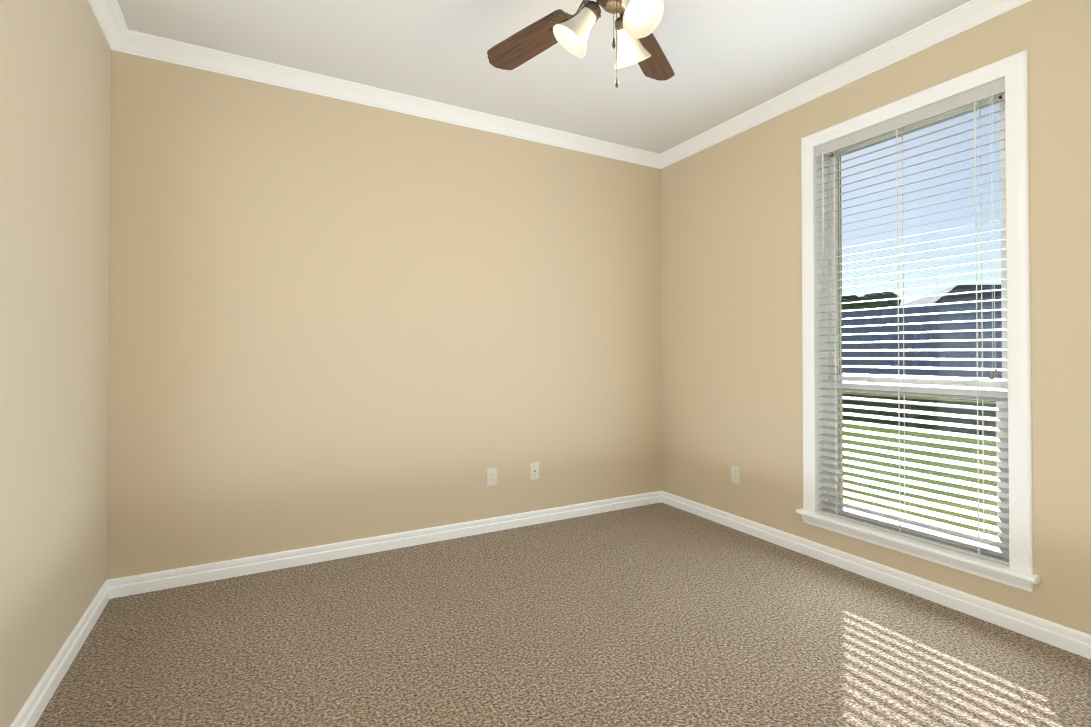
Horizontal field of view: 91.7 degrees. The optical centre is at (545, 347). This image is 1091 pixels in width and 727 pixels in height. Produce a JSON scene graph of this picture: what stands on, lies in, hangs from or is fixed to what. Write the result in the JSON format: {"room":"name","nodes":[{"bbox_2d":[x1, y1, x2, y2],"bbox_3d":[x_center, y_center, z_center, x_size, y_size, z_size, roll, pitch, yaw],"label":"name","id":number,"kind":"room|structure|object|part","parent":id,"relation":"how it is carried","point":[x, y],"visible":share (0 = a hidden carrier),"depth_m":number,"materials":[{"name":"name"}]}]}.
{"room":"empty bedroom","nodes":[
{"label":"empty bedroom","id":0,"kind":"room"},
{"bbox_2d":[0,0,110,726],"bbox_3d":[-1.274,-0.182,0.864,0.160,2.740,4.120,0,-1,-29],"label":"wall","id":1,"kind":"structure","parent":0,"point":[55,79],"depth_m":1.84,"materials":[{"name":"beige paint"}]},
{"bbox_2d":[10,579,113,726],"bbox_3d":[-1.196,1.145,0.891,0.018,0.088,3.800,0,-1,-29],"label":"baseboard","id":2,"kind":"structure","parent":1,"relation":"attached to","point":[28,716],"depth_m":1.93,"materials":[{"name":"white wood"}]},
{"bbox_2d":[88,0,131,53],"bbox_3d":[-1.169,-1.510,0.936,0.080,0.082,3.800,0,-1,-29],"label":"crown molding","id":3,"kind":"structure","parent":1,"relation":"attached to","point":[119,35],"depth_m":2.44,"materials":[{"name":"white wood"}]},
{"bbox_2d":[106,50,661,579],"bbox_3d":[-0.635,-0.152,3.472,3.470,2.740,0.160,0,-1,-29],"label":"wall","id":4,"kind":"structure","parent":0,"point":[332,320],"depth_m":3.10,"materials":[{"name":"beige paint"}]},
{"bbox_2d":[114,490,661,597],"bbox_3d":[-0.588,1.173,3.382,3.420,0.088,0.018,0,-1,-29],"label":"baseboard","id":5,"kind":"structure","parent":4,"relation":"attached to","point":[172,578],"depth_m":3.09,"materials":[{"name":"white wood"}]},
{"bbox_2d":[124,30,659,167],"bbox_3d":[-0.586,-1.482,3.377,3.270,0.082,0.080,0,-1,-29],"label":"crown molding","id":6,"kind":"structure","parent":4,"relation":"attached to","point":[150,46],"depth_m":3.11,"materials":[{"name":"white wood"}]},
{"bbox_2d":[487,468,496,485],"bbox_3d":[-0.355,0.858,3.519,0.070,0.115,0.008,0,-1,-29],"label":"duplex electrical outlet","id":7,"kind":"object","parent":4,"relation":"attached to","point":[491,476],"visible":1,"depth_m":3.52,"materials":[{"name":"beige plastic"}]},
{"bbox_2d":[530,462,538,479],"bbox_3d":[-0.075,0.855,3.673,0.070,0.115,0.007,0,-1,-29],"label":"outlet","id":8,"kind":"object","parent":4,"relation":"attached to","point":[534,470],"visible":1,"depth_m":3.67,"materials":[{"name":"beige plastic"}]},
{"bbox_2d":[117,0,970,153],"bbox_3d":[0.317,-1.602,1.752,3.790,0.120,4.120,0,-1,-29],"label":"ceiling","id":9,"kind":"structure","parent":0,"point":[728,59],"depth_m":2.71,"materials":[{"name":"white paint"}]},
{"bbox_2d":[487,0,674,87],"bbox_3d":[0.195,-1.222,1.857,1.244,0.637,1.296,0,-1,-29],"label":"ceiling fan","id":10,"kind":"object","parent":9,"relation":"hanging from","point":[637,22],"visible":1,"depth_m":1.96,"materials":[{"name":"brown metal"}]},
{"bbox_3d":[-0.069,-1.259,2.190,0.472,0.035,0.140,-1,-1,45],"label":"blade","id":11,"kind":"part","parent":10,"relation":"part of","materials":[{"name":"brown wood"}]},
{"bbox_3d":[0.443,-1.258,2.274,0.140,0.035,0.472,0,-1,27],"label":"blade","id":12,"kind":"part","parent":10,"relation":"part of","materials":[{"name":"brown wood"}]},
{"bbox_2d":[34,502,1090,726],"bbox_3d":[0.317,1.248,1.720,3.790,0.100,4.120,0,-1,-29],"label":"floor","id":13,"kind":"structure","parent":0,"point":[660,614],"depth_m":2.12,"materials":[{"name":"carpet"}]},
{"bbox_2d":[661,0,1090,634],"bbox_3d":[1.909,-0.162,2.609,0.160,2.740,4.120,0,-1,-29],"label":"wall","id":14,"kind":"structure","parent":0,"point":[731,300],"depth_m":3.16,"materials":[{"name":"beige paint"}]},
{"bbox_2d":[731,466,739,483],"bbox_3d":[1.280,0.859,3.570,0.008,0.115,0.070,0,-1,-29],"label":"duplex electrical outlet","id":15,"kind":"object","parent":14,"relation":"attached to","point":[735,474],"visible":1,"depth_m":3.57,"materials":[{"name":"beige plastic"}]},
{"bbox_2d":[838,157,842,497],"bbox_3d":[2.027,-0.111,2.674,0.110,3.640,4.120,0,-1,-29],"label":"stone veneer","id":16,"kind":"object","parent":14,"relation":"attached to","point":[839,409],"depth_m":3.20,"materials":[{"name":"beige"}]},
{"bbox_2d":[658,0,1031,168],"bbox_3d":[1.803,-1.492,2.567,0.080,0.082,3.800,0,-1,-29],"label":"crown molding","id":17,"kind":"structure","parent":14,"relation":"attached to","point":[972,13],"depth_m":2.83,"materials":[{"name":"white wood"}]},
{"bbox_2d":[662,491,1090,658],"bbox_3d":[1.831,1.163,2.552,0.018,0.088,3.800,0,-1,-29],"label":"baseboard","id":18,"kind":"structure","parent":14,"relation":"attached to","point":[940,594],"depth_m":2.60,"materials":[{"name":"white wood"}]},
{"bbox_2d":[801,50,1032,574],"bbox_3d":[1.830,-0.135,2.706,0.154,2.221,1.047,0,-1,-29],"label":"window","id":19,"kind":"structure","parent":14,"relation":"in","point":[1013,70],"depth_m":2.53,"materials":[{"name":"white"}]},
{"bbox_2d":[815,77,1008,565],"bbox_3d":[1.799,-0.112,2.689,0.067,2.116,0.891,0,-1,-29],"label":"window blind","id":20,"kind":"object","parent":19,"relation":"attached to","point":[983,92],"visible":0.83,"depth_m":2.61,"materials":[{"name":"grey plastic"}]},
{"bbox_2d":[796,508,1039,591],"bbox_3d":[1.815,0.986,2.685,0.180,0.074,1.091,0,-1,-29],"label":"window sill","id":21,"kind":"structure","parent":14,"relation":"attached to","point":[988,569],"depth_m":2.53,"materials":[{"name":"white wood"}]},
{"label":"outside","id":22,"kind":"structure","parent":0,"visible":0},
{"bbox_2d":[843,392,996,535],"bbox_3d":[33.442,1.579,35.177,86.260,0.630,110.000,0,-1,-29],"label":"lawn","id":23,"kind":"structure","parent":22,"point":[934,436],"depth_m":6.57,"materials":[{"name":"green plant"}]},
{"bbox_2d":[842,294,858,308],"bbox_3d":[24.694,-1.607,44.133,2.399,6.006,2.104,0,-1,-29],"label":"tree","id":24,"kind":"object","parent":23,"relation":"on","point":[846,298],"depth_m":43.65,"materials":[{"name":"green plant"}]},
{"bbox_2d":[852,291,900,308],"bbox_3d":[27.535,-1.625,44.031,3.636,6.039,3.464,0,-1,-29],"label":"tree","id":25,"kind":"object","parent":23,"relation":"on","point":[878,296],"depth_m":42.77,"materials":[{"name":"green plant"}]},
{"bbox_2d":[842,285,1000,309],"bbox_3d":[33.277,-1.538,36.843,36.500,5.700,9.000,0,-1,2],"label":"neighbouring house","id":26,"kind":"structure","parent":23,"relation":"on","point":[962,288],"depth_m":35.99,"materials":[{"name":"grey"}]},
{"bbox_2d":[842,301,1001,401],"bbox_3d":[2.402,0.177,19.939,0.060,1.832,57.117,0,-1,-29],"label":"fence","id":27,"kind":"object","parent":23,"relation":"on","point":[931,327],"depth_m":10.51,"materials":[{"name":"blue wood"}]}
]}

